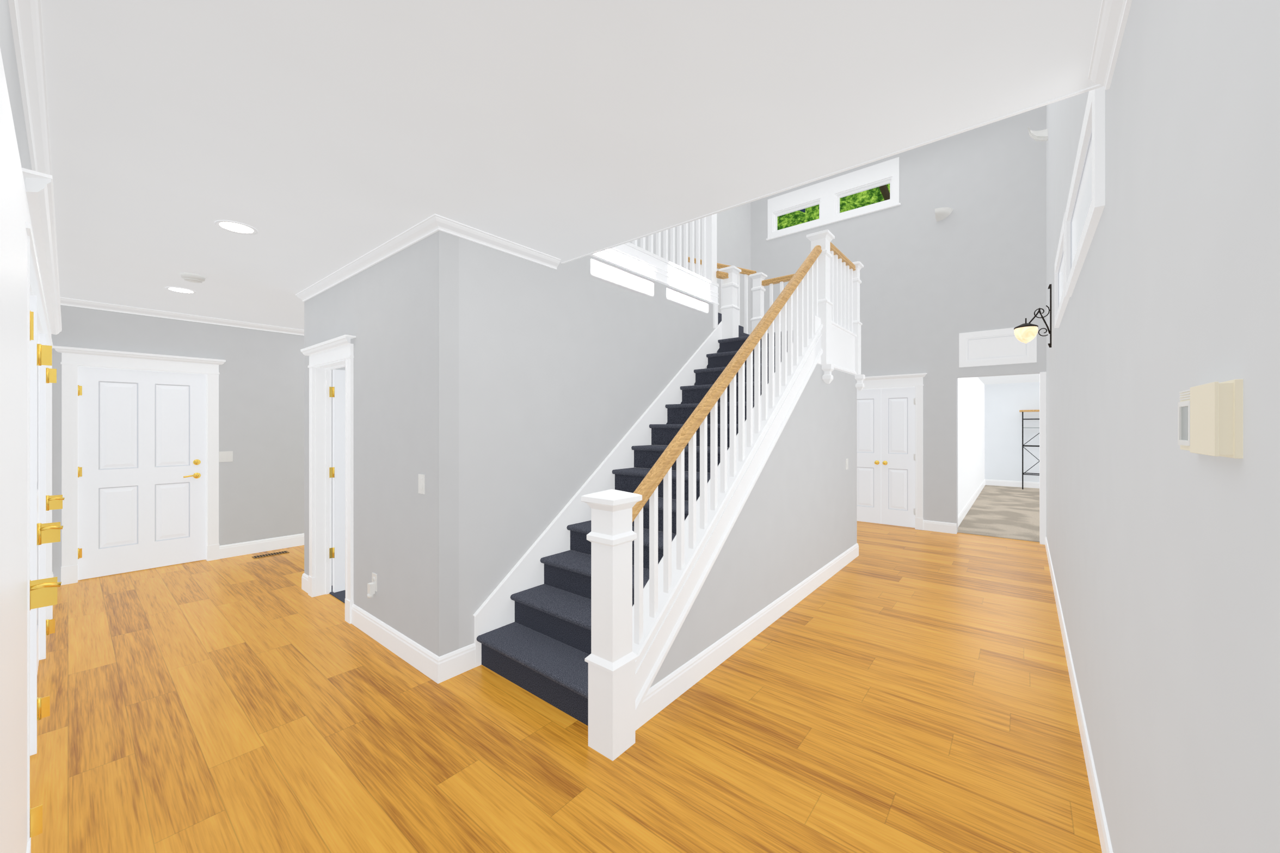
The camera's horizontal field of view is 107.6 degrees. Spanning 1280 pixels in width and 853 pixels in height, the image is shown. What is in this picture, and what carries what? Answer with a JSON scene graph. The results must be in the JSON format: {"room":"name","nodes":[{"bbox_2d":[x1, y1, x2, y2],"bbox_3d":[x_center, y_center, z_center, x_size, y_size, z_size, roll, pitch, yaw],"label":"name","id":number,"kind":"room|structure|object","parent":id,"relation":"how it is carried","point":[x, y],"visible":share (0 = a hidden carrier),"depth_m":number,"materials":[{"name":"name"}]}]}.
{"room":"entrance hall","nodes":[
{"label":"entrance hall","id":0,"kind":"room"},
{"bbox_2d":[329,585,345,603],"bbox_3d":[-1.337,1.456,4.354,2.175,0.008,2.155,0,0,39],"label":"floor","id":1,"kind":"structure","parent":0,"point":[340,596],"depth_m":4.04,"materials":[{"name":"carpet"}]},
{"bbox_2d":[29,521,1102,852],"bbox_3d":[-0.609,1.510,4.504,7.332,0.100,9.400,0,0,39],"label":"floor","id":2,"kind":"structure","parent":0,"point":[919,699],"depth_m":2.23,"materials":[{"name":"brown wood"}]},
{"bbox_2d":[251,550,289,558],"bbox_3d":[-4.194,1.456,5.320,0.110,0.008,0.320,0,0,39],"label":"floor vent","id":3,"kind":"object","parent":2,"relation":"in","point":[283,552],"visible":1,"depth_m":5.30,"materials":[{"name":"brown wood"}]},
{"bbox_2d":[472,213,865,761],"bbox_3d":[0.302,-0.522,4.382,2.358,3.965,4.200,0,0,39],"label":"staircase","id":4,"kind":"structure","parent":2,"relation":"on","point":[587,631],"depth_m":3.04,"materials":[{"name":"wood"}]},
{"bbox_2d":[40,0,1103,384],"bbox_3d":[1.649,-1.262,6.908,7.782,0.445,16.220,0,0,39],"label":"ceiling","id":5,"kind":"structure","parent":0,"point":[567,130],"depth_m":1.78,"materials":[{"name":"paint"}]},
{"bbox_2d":[164,286,196,293],"bbox_3d":[-3.983,-1.182,4.064,0.196,0.006,0.196,0,0,39],"label":"recessed light","id":6,"kind":"object","parent":5,"relation":"in","point":[180,290],"visible":1,"depth_m":4.06,"materials":[{"name":"white paint"}]},
{"bbox_2d":[180,272,205,282],"bbox_3d":[-3.506,-1.163,3.674,0.144,0.045,0.144,0,0,39],"label":"smoke detector","id":7,"kind":"object","parent":5,"relation":"attached to","point":[191,277],"visible":1,"depth_m":3.64,"materials":[{"name":"white plastic"}]},
{"bbox_2d":[214,219,257,235],"bbox_3d":[-2.397,-1.182,2.782,0.196,0.006,0.196,0,0,39],"label":"recessed light","id":8,"kind":"object","parent":5,"relation":"in","point":[234,227],"visible":1,"depth_m":2.78,"materials":[{"name":"white paint"}]},
{"bbox_2d":[0,0,1279,852],"bbox_3d":[1.655,-1.265,6.915,7.782,5.450,16.240,0,0,39],"label":"wall","id":9,"kind":"structure","parent":0,"point":[504,381],"depth_m":2.78,"materials":[{"name":"grey paint"}]},
{"bbox_2d":[29,294,64,838],"bbox_3d":[-3.164,0.436,2.481,3.194,2.032,0.141,0,0,39],"label":"door","id":10,"kind":"structure","parent":9,"relation":"in","point":[43,590],"depth_m":2.08,"materials":[{"name":"white paint"}]},
{"bbox_2d":[77,366,205,580],"bbox_3d":[-5.018,0.443,4.759,0.092,2.018,0.897,0,0,39],"label":"entry door","id":11,"kind":"structure","parent":9,"relation":"in","point":[141,468],"depth_m":4.74,"materials":[{"name":"white paint"}]},
{"bbox_2d":[218,451,232,462],"label":"switch plates","id":12,"kind":"object","parent":9,"relation":"attached to","point":[225,456],"depth_m":5.21,"materials":[{"name":"white plastic"}]},
{"bbox_2d":[329,369,345,592],"bbox_3d":[-2.469,0.476,4.379,0.051,1.951,0.781,0,0,37],"label":"open closet door","id":13,"kind":"structure","parent":9,"relation":"in","point":[337,392],"depth_m":4.11,"materials":[{"name":"white paint"}]},
{"bbox_2d":[366,573,377,598],"bbox_3d":[-1.849,1.096,3.219,0.070,0.158,0.050,0,0,39],"label":"electrical outlet","id":14,"kind":"object","parent":9,"relation":"attached to","point":[371,587],"visible":1,"depth_m":3.21,"materials":[{"name":"white plastic"}]},
{"bbox_2d":[418,474,425,494],"label":"switch plates","id":15,"kind":"object","parent":9,"relation":"attached to","point":[421,477],"depth_m":2.79,"materials":[{"name":"white plastic"}]},
{"bbox_2d":[0,48,927,852],"bbox_3d":[-0.708,0.351,5.478,5.945,2.217,8.020,0,0,39],"label":"trim","id":16,"kind":"structure","parent":9,"relation":"attached to","point":[29,266],"depth_m":1.52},
{"bbox_2d":[8,0,1131,335],"bbox_3d":[-1.788,-1.153,3.000,4.007,0.063,8.014,0,0,-39],"label":"crown molding","id":17,"kind":"structure","parent":9,"relation":"attached to","point":[25,15],"depth_m":1.87,"materials":[{"name":"white paint"}]},
{"bbox_2d":[52,479,1112,852],"bbox_3d":[1.656,1.383,6.915,7.542,0.154,16.000,0,0,39],"label":"baseboard","id":18,"kind":"structure","parent":9,"relation":"attached to","point":[440,669],"depth_m":2.96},
{"bbox_2d":[766,157,900,240],"bbox_3d":[3.025,-3.562,7.484,2.050,0.697,0.185,0,0,39],"label":"transom","id":19,"kind":"object","parent":9,"relation":"attached to","point":[827,194],"visible":1,"depth_m":7.37,"materials":[{"name":"white paint"}]},
{"bbox_2d":[857,387,915,527],"bbox_3d":[3.586,0.444,6.966,0.899,2.016,0.107,0,0,39],"label":"double closet door","id":20,"kind":"structure","parent":9,"relation":"in","point":[886,417],"depth_m":6.93,"materials":[{"name":"white paint"}]},
{"bbox_2d":[934,207,952,221],"bbox_3d":[4.199,-2.905,6.449,0.190,0.110,0.380,0,0,39],"label":"wall sconce","id":21,"kind":"object","parent":9,"relation":"attached to","point":[941,213],"visible":0.9,"depth_m":6.37,"materials":[{"name":"white plastic"}]},
{"bbox_2d":[1013,284,1051,347],"bbox_3d":[4.053,-1.120,4.824,0.314,0.640,0.196,0,0,39],"label":"wall sconce","id":22,"kind":"object","parent":9,"relation":"attached to","point":[1025,333],"visible":1,"depth_m":4.79,"materials":[{"name":"beige glass"}]},
{"bbox_2d":[1028,127,1048,141],"bbox_3d":[4.726,-3.390,5.423,0.360,0.200,0.180,0,0,39],"label":"wall sconce","id":23,"kind":"object","parent":9,"relation":"attached to","point":[1041,135],"visible":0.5,"depth_m":5.49,"materials":[{"name":"white plastic"}]},
{"bbox_2d":[1178,379,1242,458],"bbox_3d":[0.842,-0.010,0.697,0.024,0.104,0.205,0,0,39],"label":"thermostat","id":24,"kind":"object","parent":9,"relation":"attached to","point":[1210,415],"visible":1,"depth_m":0.63,"materials":[{"name":"beige plastic"}]},
{"bbox_2d":[649,364,857,688],"bbox_3d":[0.310,0.445,4.472,2.275,2.030,3.985,0,0,39],"label":"wall","id":25,"kind":"structure","parent":0,"point":[799,515],"depth_m":3.80,"materials":[{"name":"grey paint"}]},
{"bbox_2d":[845,458,847,469],"label":"switch plates","id":26,"kind":"object","parent":25,"relation":"attached to","point":[846,459],"depth_m":4.96,"materials":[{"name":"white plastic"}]},
{"bbox_2d":[957,485,1039,542],"bbox_3d":[7.020,1.504,8.630,1.652,0.112,6.750,0,0,39],"label":"floor","id":27,"kind":"structure","parent":0,"point":[1010,512],"depth_m":7.66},
{"bbox_2d":[1019,409,1039,489],"bbox_3d":[9.155,0.534,10.740,0.700,1.828,0.460,0,0,39],"label":"metal shelving unit","id":28,"kind":"object","parent":27,"relation":"on","point":[1026,411],"visible":0.49,"depth_m":10.76,"materials":[{"name":"black metal"}]},
{"bbox_2d":[958,85,1105,544],"bbox_3d":[3.025,0.075,4.050,0.892,2.770,5.500,0,0,39],"label":"trim","id":29,"kind":"structure","parent":0,"point":[1085,204],"depth_m":2.73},
{"label":"outside","id":30,"kind":"structure","parent":0,"visible":0},
{"bbox_2d":[777,183,889,230],"bbox_3d":[5.192,-4.765,10.664,7.883,6.477,4.040,0,0,39],"label":"trees","id":31,"kind":"object","parent":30,"point":[881,193],"visible":0.02,"depth_m":10.76,"materials":[{"name":"green plant"}]}
]}

